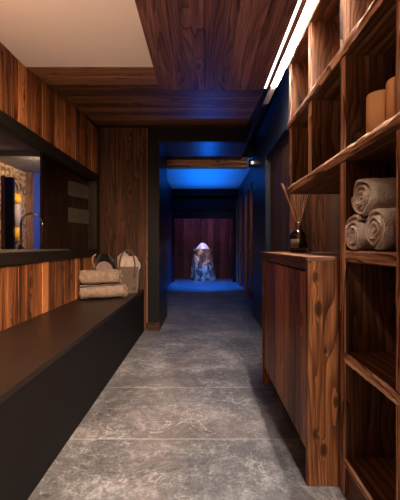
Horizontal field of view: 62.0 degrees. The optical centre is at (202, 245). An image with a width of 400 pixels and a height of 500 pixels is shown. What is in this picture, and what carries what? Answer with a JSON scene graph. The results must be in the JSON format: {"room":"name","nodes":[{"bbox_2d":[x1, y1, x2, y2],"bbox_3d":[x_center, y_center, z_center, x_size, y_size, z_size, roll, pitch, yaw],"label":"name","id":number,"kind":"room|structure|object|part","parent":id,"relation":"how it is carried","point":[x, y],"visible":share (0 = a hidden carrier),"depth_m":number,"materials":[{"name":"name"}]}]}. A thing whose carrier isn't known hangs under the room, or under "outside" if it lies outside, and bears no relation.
{"room":"spa corridor","nodes":[
{"label":"spa corridor","id":0,"kind":"room"},
{"bbox_2d":[0,162,25,248],"bbox_3d":[-3.300,-0.150,3.590,0.100,2.500,5.180,0,0,0],"label":"wall","id":1,"kind":"structure","parent":0,"point":[20,176],"depth_m":5.90,"materials":[{"name":"stone"}]},
{"bbox_2d":[15,182,21,243],"bbox_3d":[-3.145,-0.550,5.613,0.195,1.041,0.138,0,0,27],"label":"wall lamp","id":2,"kind":"object","parent":1,"relation":"attached to","point":[18,199],"visible":0.73,"depth_m":5.56,"materials":[{"name":"metal"}]},
{"bbox_3d":[-3.120,-0.180,5.600,0.140,0.240,0.140,0,0,0],"label":"lamp shade","id":3,"kind":"part","parent":2,"relation":"part of","materials":[{"name":"orange glass"}]},
{"bbox_3d":[-3.120,-0.780,5.600,0.140,0.160,0.140,0,0,0],"label":"lamp shade","id":4,"kind":"part","parent":2,"relation":"part of","materials":[{"name":"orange glass"}]},
{"bbox_2d":[0,249,68,252],"bbox_3d":[-1.830,0.570,2.560,0.680,1.060,2.320,0,0,0],"label":"countertop","id":5,"kind":"structure","parent":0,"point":[1,250],"depth_m":3.13,"materials":[{"name":"stone"}]},
{"bbox_2d":[16,212,43,248],"bbox_3d":[-1.817,-0.155,3.489,0.275,0.391,0.122,0,0,0],"label":"tap","id":6,"kind":"object","parent":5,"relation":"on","point":[30,213],"visible":0.9,"depth_m":3.51,"materials":[{"name":"silver metal"}]},
{"bbox_2d":[34,173,39,248],"bbox_3d":[-2.375,-0.150,6.230,1.950,2.500,0.100,0,0,0],"label":"wall","id":7,"kind":"structure","parent":0,"point":[36,175],"depth_m":6.18,"materials":[{"name":"blue paint"}]},
{"bbox_2d":[26,172,33,248],"bbox_3d":[-3.195,-0.120,6.140,0.110,2.440,0.080,0,0,0],"label":"trim","id":8,"kind":"structure","parent":7,"relation":"attached to","point":[29,175],"depth_m":6.10,"materials":[{"name":"brown wood"}]},
{"bbox_2d":[0,42,100,330],"bbox_3d":[-1.388,-0.270,1.490,0.124,2.740,5.780,0,0,0],"label":"wall","id":9,"kind":"structure","parent":0,"point":[28,291],"depth_m":2.76,"materials":[{"name":"brown wood"}]},
{"bbox_2d":[0,110,98,265],"bbox_3d":[-1.358,-0.375,2.558,0.080,1.020,3.315,0,0,0],"label":"window","id":10,"kind":"structure","parent":9,"relation":"in","point":[8,124],"depth_m":2.96,"materials":[{"name":"black metal"}]},
{"bbox_2d":[40,152,87,249],"bbox_3d":[-1.552,0.020,3.936,0.099,2.140,0.869,0,0,18],"label":"door","id":11,"kind":"structure","parent":9,"relation":"in","point":[63,192],"depth_m":3.80,"materials":[{"name":"brown wood"}]},
{"bbox_3d":[-1.511,-0.360,4.111,0.028,0.170,0.455,0,0,18],"label":"pane","id":12,"kind":"part","parent":11,"relation":"part of","materials":[{"name":"grey glass"}]},
{"bbox_3d":[-1.511,-0.675,4.111,0.028,0.170,0.455,0,0,18],"label":"pane","id":13,"kind":"part","parent":11,"relation":"part of","materials":[{"name":"grey glass"}]},
{"bbox_2d":[99,127,146,329],"bbox_3d":[-1.058,-0.275,4.390,0.645,2.750,0.120,0,0,0],"label":"wall","id":14,"kind":"structure","parent":0,"point":[123,150],"depth_m":4.33,"materials":[{"name":"brown wood"}]},
{"bbox_2d":[148,142,166,322],"bbox_3d":[-0.640,-0.120,4.750,0.151,2.440,0.900,0,0,0],"label":"wall","id":15,"kind":"structure","parent":0,"point":[157,161],"depth_m":4.30,"materials":[{"name":"black paint"}]},
{"bbox_2d":[146,128,147,322],"bbox_3d":[-0.726,-0.260,4.374,0.019,2.520,0.112,0,0,0],"label":"trim","id":16,"kind":"structure","parent":15,"relation":"attached to","point":[146,128],"depth_m":4.32,"materials":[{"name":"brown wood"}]},
{"bbox_2d":[147,310,166,330],"bbox_3d":[-0.638,1.048,4.747,0.156,0.105,0.906,0,0,0],"label":"baseboard","id":17,"kind":"structure","parent":15,"relation":"attached to","point":[150,326],"depth_m":4.29,"materials":[{"name":"brown wood"}]},
{"bbox_2d":[0,0,316,172],"bbox_3d":[-1.025,-1.550,2.440,4.650,0.420,7.680,0,0,0],"label":"ceiling","id":18,"kind":"structure","parent":0,"point":[39,33],"depth_m":2.66,"materials":[{"name":"paint"}]},
{"bbox_2d":[0,151,39,158],"bbox_3d":[-2.230,-1.300,4.775,1.540,0.080,0.150,0,0,0],"label":"ceiling","id":19,"kind":"structure","parent":18,"relation":"attached to","point":[3,154],"depth_m":4.70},
{"bbox_2d":[167,158,247,168],"bbox_3d":[0.068,-1.300,5.270,1.265,0.150,0.140,0,0,0],"label":"beam","id":20,"kind":"structure","parent":18,"relation":"attached to","point":[243,163],"depth_m":5.20,"materials":[{"name":"brown wood"}]},
{"bbox_2d":[248,159,253,167],"bbox_3d":[0.747,-1.268,5.134,0.080,0.105,0.132,0,0,0],"label":"spotlight","id":21,"kind":"object","parent":20,"relation":"attached to","point":[251,161],"visible":0.97,"depth_m":5.08,"materials":[{"name":"black paint"}]},
{"bbox_2d":[135,0,296,89],"bbox_3d":[0.068,-1.320,0.693,0.862,0.040,4.185,0,0,0],"label":"ceiling panel","id":22,"kind":"object","parent":18,"relation":"attached to","point":[192,44],"visible":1,"depth_m":2.10,"materials":[{"name":"brown wood"}]},
{"bbox_2d":[263,86,275,103],"bbox_3d":[0.466,-1.390,0.910,0.332,0.100,4.620,0,0,0],"label":"ceiling strip","id":23,"kind":"object","parent":18,"relation":"attached to","point":[272,89],"visible":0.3,"depth_m":3.04,"materials":[{"name":"paint"}]},
{"bbox_2d":[263,0,316,90],"bbox_3d":[0.567,-1.333,0.745,0.128,0.069,4.190,0,0,0],"label":"strip light","id":24,"kind":"object","parent":23,"relation":"attached to","point":[302,10],"visible":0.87,"depth_m":2.15,"materials":[{"name":"glowing white diffuser"},{"name":"light-emitting plastic"}]},
{"bbox_2d":[264,0,299,87],"bbox_3d":[0.514,-1.320,0.725,0.017,0.008,4.130,0,0,0],"label":"diffuser","id":25,"kind":"object","parent":24,"relation":"attached to","point":[296,11],"depth_m":2.15,"materials":[{"name":"white plastic"}]},
{"bbox_2d":[167,181,171,286],"bbox_3d":[-0.980,-0.350,7.600,0.100,2.900,4.800,0,0,0],"label":"wall","id":26,"kind":"structure","parent":0,"point":[169,189],"depth_m":9.24,"materials":[{"name":"blue paint"}]},
{"bbox_2d":[28,278,348,499],"bbox_3d":[-1.100,1.150,5.000,4.800,0.100,12.800,0,0,0],"label":"floor","id":27,"kind":"structure","parent":0,"point":[189,413],"depth_m":2.02,"materials":[{"name":"stone"}]},
{"bbox_2d":[1,175,14,248],"bbox_3d":[-2.490,0.105,4.255,0.160,1.990,0.050,0,0,0],"label":"partition panel","id":28,"kind":"object","parent":27,"relation":"on","point":[7,183],"visible":0.41,"depth_m":4.23,"materials":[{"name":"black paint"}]},
{"bbox_3d":[-2.462,0.115,4.250,0.105,1.970,0.040,0,0,0],"label":"panel","id":29,"kind":"part","parent":28,"relation":"part of","materials":[{"name":"black paint"}]},
{"bbox_2d":[0,289,143,499],"bbox_3d":[-1.039,0.830,1.455,0.568,0.540,5.670,0,0,0],"label":"bench","id":30,"kind":"object","parent":27,"relation":"on","point":[55,364],"visible":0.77,"depth_m":1.85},
{"bbox_3d":[-1.039,0.578,1.455,0.568,0.035,5.670,0,0,0],"label":"seat","id":31,"kind":"part","parent":30,"relation":"part of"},
{"bbox_2d":[79,282,127,298],"bbox_3d":[-1.053,0.480,3.527,0.494,0.164,0.171,0,0,-23],"label":"towel","id":32,"kind":"object","parent":30,"relation":"on","point":[107,290],"visible":1,"depth_m":3.48,"materials":[{"name":"beige fabric"}]},
{"bbox_2d":[79,269,122,283],"bbox_3d":[-1.071,0.326,3.505,0.445,0.147,0.153,0,0,-23],"label":"towel","id":33,"kind":"object","parent":32,"relation":"on","point":[106,275],"visible":1,"depth_m":3.45,"materials":[{"name":"beige fabric"}]},
{"bbox_2d":[92,253,115,283],"bbox_3d":[-1.190,0.316,4.011,0.279,0.459,0.190,0,0,-3],"label":"bag","id":34,"kind":"object","parent":30,"relation":"on","point":[104,261],"visible":0.57,"depth_m":3.96,"materials":[{"name":"fabric"}]},
{"bbox_2d":[116,249,138,292],"bbox_3d":[-0.894,0.300,3.980,0.258,0.518,0.219,0,0,-7],"label":"tote bag","id":35,"kind":"object","parent":30,"relation":"on","point":[130,278],"visible":0.71,"depth_m":3.89,"materials":[{"name":"grey fabric"}]},
{"bbox_3d":[-0.883,0.200,3.880,0.191,0.318,0.017,0,0,-7],"label":"handle","id":36,"kind":"part","parent":35,"relation":"part of","materials":[{"name":"brown leather"}]},
{"bbox_2d":[117,252,139,268],"bbox_3d":[-0.885,0.204,3.978,0.273,0.252,0.151,0,0,-7],"label":"towel","id":37,"kind":"object","parent":35,"relation":"in","point":[126,261],"visible":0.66,"depth_m":3.92,"materials":[{"name":"fabric"}]},
{"bbox_2d":[189,249,215,280],"bbox_3d":[-0.002,0.600,10.638,0.873,1.000,0.873,0,0,0],"label":"fountain","id":38,"kind":"object","parent":27,"relation":"on","point":[202,262],"visible":0.98,"depth_m":10.31,"materials":[{"name":"grey stone"}]},
{"bbox_2d":[196,243,208,248],"bbox_3d":[-0.010,0.006,10.616,0.433,0.186,0.440,0,0,0],"label":"heap","id":39,"kind":"object","parent":38,"relation":"on","point":[201,245],"visible":1,"depth_m":10.48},
{"bbox_2d":[261,252,339,485],"bbox_3d":[0.736,0.576,2.115,0.528,1.048,1.195,0,0,0],"label":"sideboard","id":40,"kind":"object","parent":27,"relation":"on","point":[301,290],"visible":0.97,"depth_m":1.52,"materials":[{"name":"brown wood"}]},
{"bbox_3d":[0.503,0.585,2.675,0.050,1.030,0.050,0,0,0],"label":"leg","id":41,"kind":"part","parent":40,"relation":"part of","materials":[{"name":"brown wood"}]},
{"bbox_3d":[0.501,0.545,2.376,0.026,0.840,0.544,0,0,0],"label":"door","id":42,"kind":"part","parent":40,"relation":"part of","materials":[{"name":"brown wood"}]},
{"bbox_3d":[0.495,0.092,2.102,0.026,0.044,1.096,0,0,0],"label":"rail","id":43,"kind":"part","parent":40,"relation":"part of","materials":[{"name":"brown wood"}]},
{"bbox_3d":[0.500,0.545,1.828,0.027,0.840,0.544,0,0,0],"label":"door","id":44,"kind":"part","parent":40,"relation":"part of","materials":[{"name":"brown wood"}]},
{"bbox_2d":[281,183,307,251],"bbox_3d":[0.726,-0.239,2.564,0.222,0.579,0.138,0,0,27],"label":"reed diffuser","id":45,"kind":"object","parent":40,"relation":"on","point":[298,239],"visible":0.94,"depth_m":2.52,"materials":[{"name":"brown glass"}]},
{"bbox_3d":[0.487,0.585,1.536,0.018,1.030,0.035,0,0,0],"label":"corner post","id":46,"kind":"part","parent":40,"relation":"part of","materials":[{"name":"brown wood"}]},
{"bbox_3d":[0.748,0.585,1.539,0.504,1.030,0.040,0,0,0],"label":"panel","id":47,"kind":"part","parent":40,"relation":"part of","materials":[{"name":"brown wood"}]},
{"bbox_2d":[287,0,399,499],"bbox_3d":[0.808,-0.101,1.476,0.414,2.403,1.852,0,0,0],"label":"shelving unit","id":48,"kind":"object","parent":27,"relation":"on","point":[346,51],"visible":0.99,"depth_m":1.46,"materials":[{"name":"brown wood"}]},
{"bbox_3d":[0.806,-1.292,1.476,0.388,0.019,1.852,0,0,0],"label":"shelf","id":49,"kind":"part","parent":48,"relation":"part of","materials":[{"name":"brown wood"}]},
{"bbox_3d":[0.806,-0.854,1.476,0.388,0.047,1.852,0,0,0],"label":"shelf","id":50,"kind":"part","parent":48,"relation":"part of","materials":[{"name":"brown wood"}]},
{"bbox_3d":[0.806,-0.393,1.476,0.388,0.047,1.852,0,0,0],"label":"shelf","id":51,"kind":"part","parent":48,"relation":"part of","materials":[{"name":"brown wood"}]},
{"bbox_2d":[345,214,375,249],"bbox_3d":[0.780,-0.055,1.374,0.360,0.150,0.139,0,0,-1],"label":"rolled towel","id":52,"kind":"object","parent":48,"relation":"on","point":[355,237],"visible":0.35,"depth_m":1.34,"materials":[{"name":"beige fabric"}]},
{"bbox_2d":[351,177,395,214],"bbox_3d":[0.785,-0.191,1.314,0.364,0.150,0.160,0,0,-3],"label":"rolled towel","id":53,"kind":"object","parent":52,"relation":"on","point":[369,194],"visible":0.84,"depth_m":1.25,"materials":[{"name":"beige fabric"}]},
{"bbox_3d":[0.812,0.947,1.003,0.376,0.037,0.906,0,0,0],"label":"shelf","id":54,"kind":"part","parent":48,"relation":"part of","materials":[{"name":"brown wood"}]},
{"bbox_3d":[0.812,0.489,1.003,0.376,0.045,0.906,0,0,0],"label":"shelf","id":55,"kind":"part","parent":48,"relation":"part of","materials":[{"name":"brown wood"}]},
{"bbox_2d":[366,89,385,133],"bbox_3d":[0.690,-0.511,1.300,0.096,0.186,0.096,0,0,0],"label":"pillar candle","id":56,"kind":"object","parent":48,"relation":"on","point":[376,100],"visible":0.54,"depth_m":1.27,"materials":[{"name":"orange wax"}]},
{"bbox_2d":[364,208,395,250],"bbox_3d":[0.787,-0.059,1.191,0.360,0.157,0.148,0,0,2],"label":"rolled towel","id":57,"kind":"object","parent":48,"relation":"on","point":[380,226],"visible":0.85,"depth_m":1.16,"materials":[{"name":"beige fabric"}]},
{"bbox_2d":[386,76,395,119],"bbox_3d":[0.705,-0.511,1.185,0.096,0.186,0.096,0,0,0],"label":"pillar candle","id":58,"kind":"object","parent":48,"relation":"on","point":[391,83],"visible":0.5,"depth_m":1.17,"materials":[{"name":"orange wax"}]},
{"bbox_2d":[148,127,248,143],"bbox_3d":[-0.064,-1.520,4.340,1.304,0.360,0.080,0,0,0],"label":"lintel","id":59,"kind":"object","parent":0,"point":[163,135],"visible":0.42,"depth_m":4.30,"materials":[{"name":"black paint"}]},
{"bbox_2d":[175,219,231,277],"bbox_3d":[0.025,-0.150,11.220,2.046,2.500,0.040,0,0,0],"label":"wall","id":60,"kind":"structure","parent":0,"point":[216,234],"depth_m":11.20,"materials":[{"name":"brown wood"}]},
{"bbox_2d":[172,189,237,281],"bbox_3d":[0.060,-0.350,10.025,2.180,2.900,0.190,0,0,0],"label":"wall","id":61,"kind":"structure","parent":0,"point":[212,207],"depth_m":10.00,"materials":[{"name":"black paint"}]},
{"bbox_2d":[172,196,237,198],"bbox_3d":[0.015,-1.450,10.620,2.130,0.100,1.240,0,0,0],"label":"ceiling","id":62,"kind":"structure","parent":0,"point":[181,196],"depth_m":10.00,"materials":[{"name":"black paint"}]},
{"bbox_2d":[167,158,252,188],"bbox_3d":[0.060,-1.750,7.600,2.180,0.100,4.800,0,0,0],"label":"ceiling","id":63,"kind":"structure","parent":0,"point":[177,178],"depth_m":8.45,"materials":[{"name":"paint"}]},
{"bbox_2d":[238,168,252,288],"bbox_3d":[0.965,-0.350,7.600,0.370,2.900,4.800,0,0,0],"label":"wall","id":64,"kind":"structure","parent":0,"point":[249,177],"depth_m":8.63,"materials":[{"name":"blue paint"}]},
{"bbox_2d":[236,196,241,285],"bbox_3d":[1.005,-0.110,9.400,0.090,2.420,0.900,0,0,0],"label":"door","id":65,"kind":"structure","parent":64,"relation":"in","point":[239,200],"depth_m":8.95,"materials":[{"name":"brown wood"}]},
{"bbox_2d":[245,181,252,298],"bbox_3d":[1.005,-0.110,7.350,0.090,2.420,1.000,0,0,0],"label":"door","id":66,"kind":"structure","parent":64,"relation":"in","point":[249,189],"depth_m":7.30,"materials":[{"name":"brown wood"}]},
{"bbox_2d":[242,138,252,157],"bbox_3d":[-0.125,-1.540,5.230,1.810,0.320,0.060,0,0,0],"label":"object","id":67,"kind":"object","parent":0,"point":[248,153],"visible":0.21,"depth_m":5.20,"materials":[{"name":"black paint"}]},
{"bbox_2d":[253,66,288,327],"bbox_3d":[1.010,-0.300,3.980,0.580,2.800,2.440,0,0,0],"label":"wall","id":68,"kind":"structure","parent":0,"point":[272,130],"depth_m":4.29,"materials":[{"name":"blue paint"}]},
{"bbox_2d":[246,89,267,141],"bbox_3d":[0.575,-1.520,3.400,0.051,0.360,1.800,0,0,0],"label":"trim","id":69,"kind":"structure","parent":68,"relation":"attached to","point":[250,127],"depth_m":3.57,"materials":[{"name":"black paint"}]},
{"bbox_2d":[269,134,288,251],"bbox_3d":[0.832,0.000,3.510,0.096,2.200,1.296,0,0,0],"label":"door","id":70,"kind":"structure","parent":68,"relation":"in","point":[279,161],"depth_m":3.66,"materials":[{"name":"brown wood"}]},
{"bbox_2d":[289,222,307,251],"bbox_3d":[0.735,-0.062,2.560,0.136,0.226,0.136,0,0,0],"label":"bottle","id":71,"kind":"object","parent":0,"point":[298,239],"depth_m":2.51,"materials":[{"name":"brown glass"}]},
{"bbox_2d":[289,116,325,251],"bbox_3d":[1.010,-0.120,2.775,0.576,2.440,0.030,0,0,0],"label":"wall","id":72,"kind":"structure","parent":0,"point":[313,219],"depth_m":2.76,"materials":[{"name":"brown wood"}]},
{"bbox_2d":[326,194,339,252],"bbox_3d":[1.040,-0.120,0.680,0.040,2.440,4.156,0,0,0],"label":"wall","id":73,"kind":"structure","parent":0,"point":[332,200],"depth_m":2.60,"materials":[{"name":"brown wood"}]}
]}

